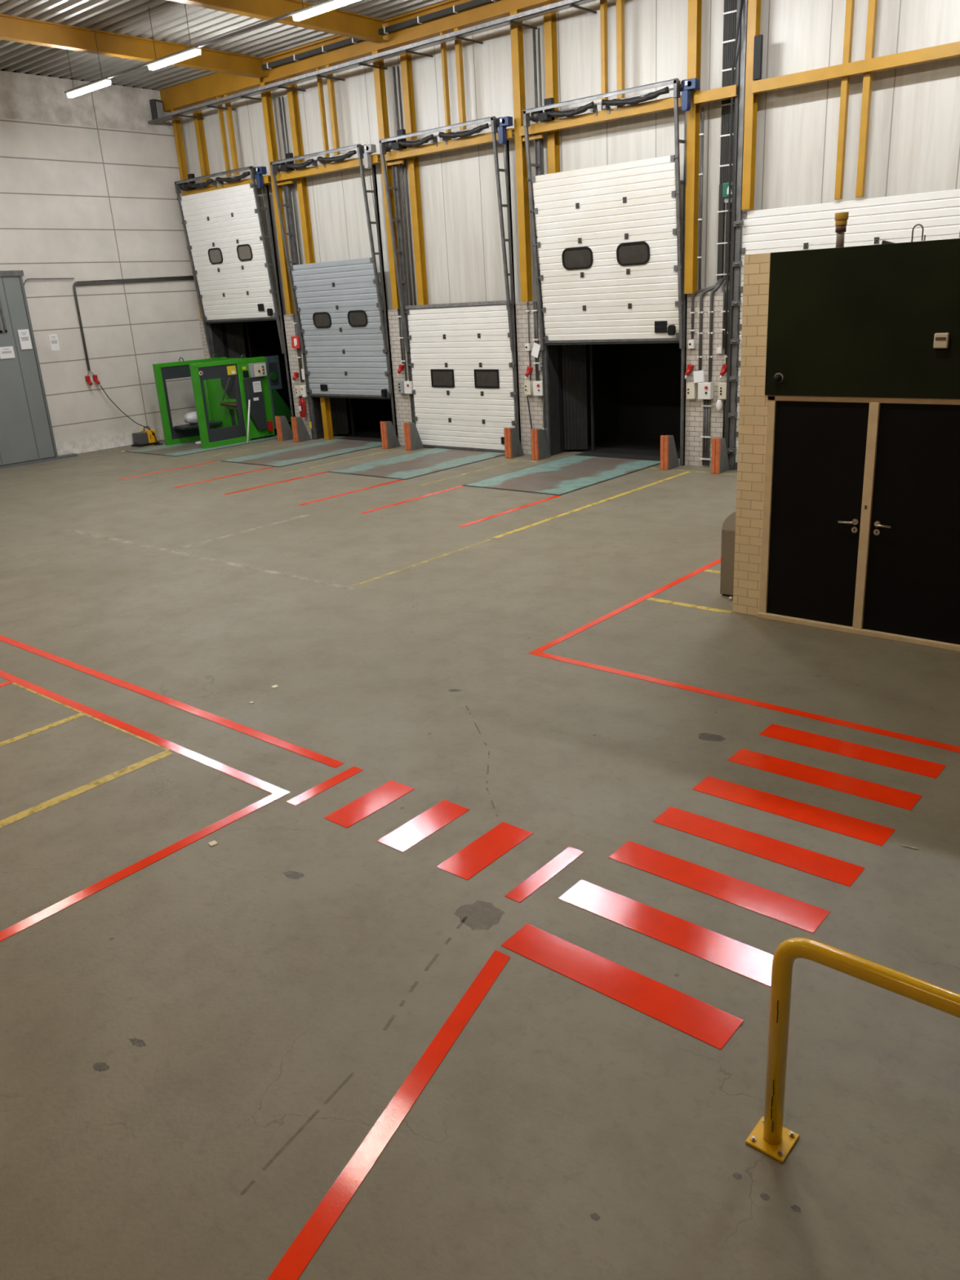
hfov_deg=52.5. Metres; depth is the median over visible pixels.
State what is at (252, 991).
floor
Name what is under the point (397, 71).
pipe
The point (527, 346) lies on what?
switch
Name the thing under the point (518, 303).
shelter
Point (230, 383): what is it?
machine
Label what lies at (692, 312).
conduit
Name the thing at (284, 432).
post
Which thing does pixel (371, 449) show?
floor
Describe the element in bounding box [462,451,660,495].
dock leveller
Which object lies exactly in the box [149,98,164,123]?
floodlight
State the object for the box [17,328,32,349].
paper
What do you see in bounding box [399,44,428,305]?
steel column
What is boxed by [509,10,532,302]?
steel column
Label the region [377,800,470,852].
crosswalk stripe
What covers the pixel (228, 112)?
upright
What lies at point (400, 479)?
guide
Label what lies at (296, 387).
control box
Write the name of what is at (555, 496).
guide
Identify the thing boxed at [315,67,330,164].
upright
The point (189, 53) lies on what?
diffuser
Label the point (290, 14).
rail
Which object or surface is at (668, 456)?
post
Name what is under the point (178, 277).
conduit
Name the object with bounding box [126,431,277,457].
dock leveller
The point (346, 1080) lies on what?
scuff mark
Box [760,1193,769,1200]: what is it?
floor hole
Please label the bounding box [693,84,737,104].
beam
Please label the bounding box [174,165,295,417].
gear
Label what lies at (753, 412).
wall
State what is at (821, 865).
crosswalk stripe
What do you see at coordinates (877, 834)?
crosswalk stripe
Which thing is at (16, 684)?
yellow edge line
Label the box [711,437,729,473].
post
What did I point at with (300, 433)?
post
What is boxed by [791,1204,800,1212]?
floor hole
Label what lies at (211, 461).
guide
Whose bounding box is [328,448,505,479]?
dock leveller
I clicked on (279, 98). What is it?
pipe
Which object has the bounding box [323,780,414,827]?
crosswalk stripe
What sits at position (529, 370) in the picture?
socket
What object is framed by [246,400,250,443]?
pole
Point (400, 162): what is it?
tie
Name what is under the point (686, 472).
floor marking
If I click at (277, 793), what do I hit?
floor marking
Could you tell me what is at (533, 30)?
pipe
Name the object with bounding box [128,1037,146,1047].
oil stain
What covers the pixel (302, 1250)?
floor marking
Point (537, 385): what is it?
control box
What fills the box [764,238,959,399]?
wall panel
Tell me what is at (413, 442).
post
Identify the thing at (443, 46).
upright
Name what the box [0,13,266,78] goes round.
roof beam
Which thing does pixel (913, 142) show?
wall
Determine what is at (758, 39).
bracket
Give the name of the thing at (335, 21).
roof beam
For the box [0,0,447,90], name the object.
ceiling
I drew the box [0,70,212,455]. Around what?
wall
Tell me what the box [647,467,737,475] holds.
floor
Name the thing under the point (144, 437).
charger
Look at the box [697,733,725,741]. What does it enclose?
oil stain
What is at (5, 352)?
paper
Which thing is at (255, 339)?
dock opening
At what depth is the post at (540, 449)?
19.58 m
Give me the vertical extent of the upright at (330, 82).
1.880 m
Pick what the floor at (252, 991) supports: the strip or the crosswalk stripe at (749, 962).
the crosswalk stripe at (749, 962)
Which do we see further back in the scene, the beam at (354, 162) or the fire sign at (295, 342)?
the fire sign at (295, 342)
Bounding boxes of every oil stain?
[93,1062,109,1071]
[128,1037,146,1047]
[283,871,304,879]
[448,688,462,692]
[453,900,504,930]
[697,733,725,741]
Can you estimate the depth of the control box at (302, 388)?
24.20 m
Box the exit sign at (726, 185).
[722,182,732,203]
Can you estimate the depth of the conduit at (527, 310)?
19.50 m
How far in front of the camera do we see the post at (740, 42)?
16.11 m
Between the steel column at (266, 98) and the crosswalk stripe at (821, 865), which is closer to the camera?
the crosswalk stripe at (821, 865)
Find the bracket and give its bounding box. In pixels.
[752,34,763,80]
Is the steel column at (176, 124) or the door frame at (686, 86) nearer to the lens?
the door frame at (686, 86)
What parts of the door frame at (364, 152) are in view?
inclined rail, motor, inclined rail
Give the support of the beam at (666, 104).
attached to the steel column at (549, 20)
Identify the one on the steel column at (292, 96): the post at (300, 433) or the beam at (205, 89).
the beam at (205, 89)
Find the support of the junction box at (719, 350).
attached to the wall at (913, 142)
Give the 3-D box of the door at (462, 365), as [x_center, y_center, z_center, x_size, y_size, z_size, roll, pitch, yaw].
[-0.415,-5.569,20.927,3.040,3.005,0.094,13,25,38]
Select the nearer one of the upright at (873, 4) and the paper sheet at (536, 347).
the upright at (873, 4)
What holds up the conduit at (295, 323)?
attached to the wall at (913, 142)
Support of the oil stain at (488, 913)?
on the floor at (252, 991)
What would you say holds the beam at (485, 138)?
attached to the steel column at (405, 59)
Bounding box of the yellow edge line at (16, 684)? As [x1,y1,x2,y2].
[12,682,169,751]
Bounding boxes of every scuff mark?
[240,1179,255,1195]
[262,1073,354,1170]
[382,918,465,1030]
[466,706,497,816]
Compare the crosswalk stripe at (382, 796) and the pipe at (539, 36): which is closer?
the crosswalk stripe at (382, 796)
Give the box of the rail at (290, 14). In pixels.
[64,0,328,93]
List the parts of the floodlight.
lamp glass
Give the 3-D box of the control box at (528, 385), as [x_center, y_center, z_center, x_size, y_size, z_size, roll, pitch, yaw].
[0.987,-5.138,19.858,0.150,0.270,0.120,13,25,38]
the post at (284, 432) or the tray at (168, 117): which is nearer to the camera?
the tray at (168, 117)
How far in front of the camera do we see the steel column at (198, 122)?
24.27 m
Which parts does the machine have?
frame, frame, panel, control panel, panel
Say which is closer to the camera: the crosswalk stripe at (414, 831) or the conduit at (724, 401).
the crosswalk stripe at (414, 831)
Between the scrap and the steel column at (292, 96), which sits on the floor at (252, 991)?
the steel column at (292, 96)
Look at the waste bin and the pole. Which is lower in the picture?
the waste bin
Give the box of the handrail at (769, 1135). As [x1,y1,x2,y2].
[745,937,959,1162]
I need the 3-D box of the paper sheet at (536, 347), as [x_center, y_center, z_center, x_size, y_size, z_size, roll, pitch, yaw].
[1.115,-5.786,19.447,0.249,0.302,0.004,13,25,38]
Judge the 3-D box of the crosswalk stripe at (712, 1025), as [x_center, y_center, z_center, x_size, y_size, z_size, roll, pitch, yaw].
[0.660,1.669,4.773,1.250,0.003,0.228,13,25,38]
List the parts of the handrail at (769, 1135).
foot plate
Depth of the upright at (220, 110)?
23.44 m
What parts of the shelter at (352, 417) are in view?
curtain post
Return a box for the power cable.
[99,384,162,444]
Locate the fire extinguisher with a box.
[298,394,306,417]
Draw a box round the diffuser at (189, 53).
[148,48,200,70]
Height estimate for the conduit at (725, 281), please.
1.136 m
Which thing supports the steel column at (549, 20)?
attached to the wall at (913, 142)
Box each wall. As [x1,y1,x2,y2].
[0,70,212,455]
[179,0,959,466]
[733,253,769,616]
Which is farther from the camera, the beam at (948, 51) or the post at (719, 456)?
the post at (719, 456)
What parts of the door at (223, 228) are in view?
pane, rail, pane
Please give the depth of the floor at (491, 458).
19.67 m
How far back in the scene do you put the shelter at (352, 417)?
25.30 m
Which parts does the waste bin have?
bin lid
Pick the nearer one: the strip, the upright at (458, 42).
the upright at (458, 42)
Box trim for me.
[764,253,770,392]
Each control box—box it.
[294,385,300,396]
[299,385,306,396]
[397,380,405,393]
[403,381,413,393]
[524,381,533,395]
[533,381,542,395]
[686,382,697,399]
[697,382,714,399]
[718,382,726,399]
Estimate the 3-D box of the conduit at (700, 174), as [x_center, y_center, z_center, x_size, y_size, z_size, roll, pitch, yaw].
[3.738,-7.416,16.484,0.070,2.850,0.064,13,25,38]
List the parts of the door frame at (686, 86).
inclined rail, inclined rail, motor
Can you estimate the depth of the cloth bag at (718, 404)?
17.25 m
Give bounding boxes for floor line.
[0,635,343,768]
[0,750,173,827]
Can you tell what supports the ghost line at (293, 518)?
on the floor at (252, 991)
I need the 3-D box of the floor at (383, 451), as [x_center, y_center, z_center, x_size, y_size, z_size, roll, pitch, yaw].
[-3.035,-3.827,20.903,0.090,0.001,3.200,13,25,38]
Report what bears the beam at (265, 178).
attached to the steel column at (266, 98)
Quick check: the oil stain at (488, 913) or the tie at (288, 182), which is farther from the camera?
the tie at (288, 182)
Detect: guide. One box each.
[117,461,216,479]
[174,466,274,488]
[223,471,327,494]
[300,479,402,505]
[360,485,464,513]
[458,495,560,526]
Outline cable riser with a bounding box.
[715,0,737,280]
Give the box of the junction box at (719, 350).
[716,347,723,353]
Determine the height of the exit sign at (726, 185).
0.300 m
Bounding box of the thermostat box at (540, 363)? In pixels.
[538,362,542,370]
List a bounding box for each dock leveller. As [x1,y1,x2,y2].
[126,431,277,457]
[221,435,382,466]
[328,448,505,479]
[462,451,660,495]
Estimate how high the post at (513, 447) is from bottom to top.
0.620 m
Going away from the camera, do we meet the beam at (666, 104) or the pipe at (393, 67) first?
the beam at (666, 104)
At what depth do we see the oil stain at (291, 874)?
5.82 m
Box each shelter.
[312,309,393,439]
[408,302,519,429]
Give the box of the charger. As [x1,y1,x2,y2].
[131,426,159,447]
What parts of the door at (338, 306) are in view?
pane, rail, pane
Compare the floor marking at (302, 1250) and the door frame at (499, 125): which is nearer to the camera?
the floor marking at (302, 1250)
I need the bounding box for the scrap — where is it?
[881,240,894,244]
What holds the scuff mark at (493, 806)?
on the floor at (252, 991)
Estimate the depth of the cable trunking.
19.21 m
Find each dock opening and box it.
[210,315,295,431]
[547,342,681,458]
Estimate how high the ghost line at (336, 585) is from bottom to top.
0.001 m
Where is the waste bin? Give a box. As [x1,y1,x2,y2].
[720,511,736,596]
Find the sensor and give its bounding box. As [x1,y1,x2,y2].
[773,373,783,382]
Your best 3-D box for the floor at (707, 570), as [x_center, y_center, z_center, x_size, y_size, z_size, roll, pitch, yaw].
[2.879,-0.771,11.288,0.590,0.001,0.090,13,25,38]
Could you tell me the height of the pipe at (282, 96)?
4.630 m
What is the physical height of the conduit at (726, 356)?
1.436 m
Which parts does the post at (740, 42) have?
dark post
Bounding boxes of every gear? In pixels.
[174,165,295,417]
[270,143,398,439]
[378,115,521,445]
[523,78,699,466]
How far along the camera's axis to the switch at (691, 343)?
17.29 m
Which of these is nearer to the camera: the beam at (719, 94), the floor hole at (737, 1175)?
the floor hole at (737, 1175)
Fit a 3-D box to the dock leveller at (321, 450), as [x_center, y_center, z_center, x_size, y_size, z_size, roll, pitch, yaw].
[-3.794,-4.417,22.679,2.110,0.014,3.910,13,25,38]
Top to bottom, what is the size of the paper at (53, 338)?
0.380 m
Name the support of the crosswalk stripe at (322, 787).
on the floor at (252, 991)
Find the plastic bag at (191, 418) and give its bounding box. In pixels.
[183,411,198,424]
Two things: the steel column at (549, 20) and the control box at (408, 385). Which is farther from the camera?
the control box at (408, 385)
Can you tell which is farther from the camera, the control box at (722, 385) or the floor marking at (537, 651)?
the control box at (722, 385)
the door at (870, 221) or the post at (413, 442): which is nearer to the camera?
the door at (870, 221)
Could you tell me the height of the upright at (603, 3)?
1.880 m
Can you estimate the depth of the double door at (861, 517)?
8.83 m
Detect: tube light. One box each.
[66,29,111,97]
[147,4,200,70]
[292,0,359,21]
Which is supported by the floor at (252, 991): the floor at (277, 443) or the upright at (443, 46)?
the floor at (277, 443)
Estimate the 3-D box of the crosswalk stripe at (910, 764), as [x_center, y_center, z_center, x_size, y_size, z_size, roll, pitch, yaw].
[2.630,0.780,6.952,1.250,0.003,0.228,13,25,38]
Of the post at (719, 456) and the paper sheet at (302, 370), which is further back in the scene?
the paper sheet at (302, 370)
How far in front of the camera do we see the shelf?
25.24 m
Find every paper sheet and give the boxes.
[301,368,305,379]
[531,342,540,358]
[693,369,704,382]
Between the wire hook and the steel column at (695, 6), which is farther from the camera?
the steel column at (695, 6)
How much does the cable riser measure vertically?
4.400 m
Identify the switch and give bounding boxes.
[242,370,248,377]
[524,343,531,351]
[688,339,695,348]
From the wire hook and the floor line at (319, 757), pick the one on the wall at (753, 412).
the wire hook
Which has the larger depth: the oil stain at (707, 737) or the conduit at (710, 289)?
the conduit at (710, 289)
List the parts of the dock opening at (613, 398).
curtain post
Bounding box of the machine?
[152,353,292,448]
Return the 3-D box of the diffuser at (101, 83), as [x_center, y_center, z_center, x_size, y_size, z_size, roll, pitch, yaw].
[-7.832,-11.022,19.488,1.500,0.065,0.110,13,25,38]
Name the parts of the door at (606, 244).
pane, rail, pane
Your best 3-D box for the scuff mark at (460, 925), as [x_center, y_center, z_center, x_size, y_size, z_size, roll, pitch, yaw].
[-0.260,1.666,4.935,0.278,0.001,0.895,13,25,38]
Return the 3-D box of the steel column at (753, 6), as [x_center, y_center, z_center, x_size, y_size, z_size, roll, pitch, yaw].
[4.287,-8.800,15.352,0.140,3.710,0.160,13,25,38]
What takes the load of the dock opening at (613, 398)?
on the floor at (252, 991)
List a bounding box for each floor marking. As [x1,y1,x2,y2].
[0,670,290,942]
[266,949,510,1279]
[494,471,692,537]
[528,558,959,752]
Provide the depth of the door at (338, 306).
22.71 m
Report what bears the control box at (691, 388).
attached to the wall at (913, 142)
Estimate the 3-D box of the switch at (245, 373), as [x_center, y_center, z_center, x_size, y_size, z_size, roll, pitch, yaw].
[-5.885,-6.683,24.470,0.050,0.160,0.140,13,25,38]
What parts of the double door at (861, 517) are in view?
door, lever handle, lever handle, door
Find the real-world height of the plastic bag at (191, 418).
0.321 m
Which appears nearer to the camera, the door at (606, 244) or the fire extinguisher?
the door at (606, 244)
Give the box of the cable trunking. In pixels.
[262,0,497,70]
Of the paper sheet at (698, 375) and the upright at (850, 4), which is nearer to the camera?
the upright at (850, 4)
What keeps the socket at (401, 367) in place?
attached to the wall at (913, 142)
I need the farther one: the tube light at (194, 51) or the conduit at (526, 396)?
the conduit at (526, 396)
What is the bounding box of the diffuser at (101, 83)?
[66,80,111,97]
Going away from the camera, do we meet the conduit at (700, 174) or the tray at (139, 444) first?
the conduit at (700, 174)
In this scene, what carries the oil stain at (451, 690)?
on the floor at (252, 991)
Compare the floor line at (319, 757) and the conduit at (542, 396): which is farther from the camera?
the conduit at (542, 396)
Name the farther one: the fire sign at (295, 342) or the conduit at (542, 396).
the fire sign at (295, 342)
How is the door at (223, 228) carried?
attached to the gear at (256, 172)
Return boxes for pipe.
[278,97,298,264]
[281,96,301,264]
[392,66,413,305]
[396,65,416,305]
[532,28,538,134]
[537,27,544,174]
[834,212,848,247]
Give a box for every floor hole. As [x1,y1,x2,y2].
[590,1213,599,1221]
[733,1172,742,1179]
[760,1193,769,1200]
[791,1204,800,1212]
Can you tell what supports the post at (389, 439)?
on the floor at (252, 991)
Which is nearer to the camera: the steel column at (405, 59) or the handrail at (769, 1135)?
the handrail at (769, 1135)
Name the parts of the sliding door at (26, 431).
rail, door panel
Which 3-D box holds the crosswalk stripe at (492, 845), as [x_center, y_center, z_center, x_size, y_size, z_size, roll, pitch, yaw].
[0.038,1.283,5.965,0.245,0.003,0.635,13,25,38]
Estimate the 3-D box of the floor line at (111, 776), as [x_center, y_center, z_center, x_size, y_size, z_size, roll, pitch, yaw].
[-3.870,1.527,5.928,0.100,0.001,4.565,13,25,38]
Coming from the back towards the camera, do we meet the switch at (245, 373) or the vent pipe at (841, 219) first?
the switch at (245, 373)
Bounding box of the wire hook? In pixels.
[911,223,925,241]
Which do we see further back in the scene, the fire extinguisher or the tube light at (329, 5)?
the fire extinguisher
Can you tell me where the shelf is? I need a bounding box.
[173,420,222,429]
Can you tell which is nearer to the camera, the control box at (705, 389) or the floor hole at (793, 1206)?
the floor hole at (793, 1206)
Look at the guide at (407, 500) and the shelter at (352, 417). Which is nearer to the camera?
the guide at (407, 500)
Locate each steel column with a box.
[170,109,203,318]
[192,105,211,186]
[259,82,295,314]
[286,77,333,439]
[372,50,401,308]
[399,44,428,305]
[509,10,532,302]
[543,3,559,173]
[684,0,702,293]
[741,0,760,210]
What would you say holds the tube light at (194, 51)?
hanging from the ceiling
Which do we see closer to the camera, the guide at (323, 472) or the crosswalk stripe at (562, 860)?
the crosswalk stripe at (562, 860)
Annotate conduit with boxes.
[23,275,194,375]
[293,313,303,382]
[397,308,407,381]
[525,302,531,381]
[526,395,532,429]
[531,301,539,381]
[542,395,546,432]
[689,279,719,338]
[697,106,704,290]
[697,278,720,382]
[699,399,711,466]
[707,278,724,382]
[720,278,726,347]
[722,400,725,437]
[724,289,728,364]
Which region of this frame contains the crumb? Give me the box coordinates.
[208,840,217,846]
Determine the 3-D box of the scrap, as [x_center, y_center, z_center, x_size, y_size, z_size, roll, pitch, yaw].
[3.432,-3.330,8.180,0.104,0.058,0.050,13,25,38]
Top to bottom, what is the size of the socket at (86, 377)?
0.242 m
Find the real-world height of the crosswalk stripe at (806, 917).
0.003 m
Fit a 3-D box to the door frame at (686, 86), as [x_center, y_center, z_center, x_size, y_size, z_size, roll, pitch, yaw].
[2.410,-6.481,17.802,3.460,6.460,0.435,13,25,38]
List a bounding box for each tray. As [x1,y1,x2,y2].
[131,441,159,447]
[147,0,596,124]
[147,115,177,124]
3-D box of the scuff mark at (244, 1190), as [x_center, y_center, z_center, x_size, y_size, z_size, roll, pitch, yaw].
[-0.898,2.118,3.766,0.028,0.001,0.075,13,25,38]
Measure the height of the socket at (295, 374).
0.252 m
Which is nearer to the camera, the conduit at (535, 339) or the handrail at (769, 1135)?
the handrail at (769, 1135)
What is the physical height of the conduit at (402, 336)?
1.570 m
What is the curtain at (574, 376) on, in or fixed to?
hanging from the dock opening at (613, 398)
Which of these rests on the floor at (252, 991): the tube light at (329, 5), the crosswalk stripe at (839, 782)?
the crosswalk stripe at (839, 782)
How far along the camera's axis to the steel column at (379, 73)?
20.57 m
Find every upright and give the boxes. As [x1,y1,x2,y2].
[216,96,231,182]
[223,93,240,180]
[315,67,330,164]
[325,64,340,162]
[440,31,451,140]
[453,27,466,137]
[600,0,608,110]
[616,0,624,107]
[834,0,854,199]
[855,0,877,197]
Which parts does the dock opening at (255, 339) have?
curtain post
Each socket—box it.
[84,375,93,385]
[92,374,100,384]
[292,372,298,382]
[396,364,404,376]
[524,366,533,379]
[684,364,693,378]
[719,364,727,379]
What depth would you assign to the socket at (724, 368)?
17.00 m
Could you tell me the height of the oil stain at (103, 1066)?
0.001 m
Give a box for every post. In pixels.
[275,416,293,440]
[290,417,311,442]
[380,421,400,448]
[403,422,423,450]
[503,426,524,457]
[530,428,551,460]
[660,435,679,470]
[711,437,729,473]
[724,0,747,470]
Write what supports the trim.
attached to the wall at (753, 412)
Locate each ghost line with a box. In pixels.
[63,528,356,590]
[173,513,312,550]
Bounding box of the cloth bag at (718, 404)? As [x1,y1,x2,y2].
[715,399,722,411]
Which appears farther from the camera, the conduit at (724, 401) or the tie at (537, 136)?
the tie at (537, 136)
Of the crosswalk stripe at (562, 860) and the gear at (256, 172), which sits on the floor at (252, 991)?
the crosswalk stripe at (562, 860)
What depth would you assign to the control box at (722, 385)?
17.14 m
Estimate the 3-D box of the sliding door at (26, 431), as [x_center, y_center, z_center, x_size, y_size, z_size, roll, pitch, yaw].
[-11.719,-5.904,21.745,0.200,4.320,4.850,13,25,38]
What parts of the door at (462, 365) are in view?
pane, rail, pane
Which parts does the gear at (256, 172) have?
inclined rail, motor, inclined rail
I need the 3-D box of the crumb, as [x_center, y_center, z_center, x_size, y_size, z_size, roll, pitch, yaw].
[-1.703,1.298,6.211,0.048,0.006,0.052,-18,24,-36]
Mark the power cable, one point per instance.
(100, 384)
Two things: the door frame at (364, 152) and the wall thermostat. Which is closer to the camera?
the wall thermostat
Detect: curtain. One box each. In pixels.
[224,321,246,358]
[328,397,348,434]
[561,344,587,449]
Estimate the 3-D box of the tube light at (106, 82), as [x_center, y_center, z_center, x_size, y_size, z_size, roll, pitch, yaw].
[-7.857,-11.457,19.334,1.520,0.990,0.120,13,25,38]
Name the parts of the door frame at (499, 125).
inclined rail, inclined rail, motor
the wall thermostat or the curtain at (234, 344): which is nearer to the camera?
the wall thermostat
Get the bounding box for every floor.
[0,435,959,1279]
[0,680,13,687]
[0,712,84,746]
[204,443,278,457]
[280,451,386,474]
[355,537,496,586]
[370,448,413,452]
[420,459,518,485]
[491,457,538,462]
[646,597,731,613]
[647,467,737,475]
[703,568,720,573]
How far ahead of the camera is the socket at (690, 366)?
17.42 m
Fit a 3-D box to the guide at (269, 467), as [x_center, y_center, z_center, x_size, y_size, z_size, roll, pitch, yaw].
[-5.171,-3.328,19.854,0.090,0.003,2.480,13,25,38]
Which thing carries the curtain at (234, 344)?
hanging from the dock opening at (255, 339)
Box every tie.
[276,180,293,186]
[386,160,404,165]
[522,133,543,141]
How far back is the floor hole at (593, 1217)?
3.56 m
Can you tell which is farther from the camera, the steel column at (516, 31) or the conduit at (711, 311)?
the steel column at (516, 31)
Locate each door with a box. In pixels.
[0,270,77,469]
[176,182,278,323]
[287,257,391,399]
[404,304,517,453]
[527,155,684,345]
[733,188,959,470]
[757,395,959,651]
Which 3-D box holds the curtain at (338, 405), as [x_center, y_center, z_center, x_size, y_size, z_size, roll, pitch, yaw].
[-3.666,-6.688,24.366,0.489,3.050,0.034,0,20,10]
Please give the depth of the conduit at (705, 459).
17.63 m
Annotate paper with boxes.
[0,346,14,359]
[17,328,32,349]
[48,333,60,351]
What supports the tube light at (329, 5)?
hanging from the ceiling
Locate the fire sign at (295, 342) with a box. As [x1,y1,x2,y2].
[290,336,300,348]
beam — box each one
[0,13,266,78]
[160,0,564,112]
[168,0,386,43]
[182,175,271,195]
[275,154,381,182]
[384,128,515,161]
[519,95,681,137]
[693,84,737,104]
[751,41,959,93]
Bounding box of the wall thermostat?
[933,333,949,348]
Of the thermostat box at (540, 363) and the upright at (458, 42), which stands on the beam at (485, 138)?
the upright at (458, 42)
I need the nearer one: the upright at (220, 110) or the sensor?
the sensor
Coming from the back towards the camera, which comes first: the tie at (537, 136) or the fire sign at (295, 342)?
the fire sign at (295, 342)
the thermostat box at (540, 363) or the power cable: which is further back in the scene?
the power cable
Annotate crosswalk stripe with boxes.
[286,766,363,805]
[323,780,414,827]
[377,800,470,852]
[436,822,533,879]
[501,923,743,1049]
[504,846,584,902]
[558,879,773,986]
[608,840,830,933]
[653,806,864,886]
[692,775,895,846]
[727,748,922,810]
[759,724,946,778]
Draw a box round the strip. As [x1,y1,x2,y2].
[404,300,511,309]
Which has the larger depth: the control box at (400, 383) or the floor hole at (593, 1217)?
the control box at (400, 383)
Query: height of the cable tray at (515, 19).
0.115 m

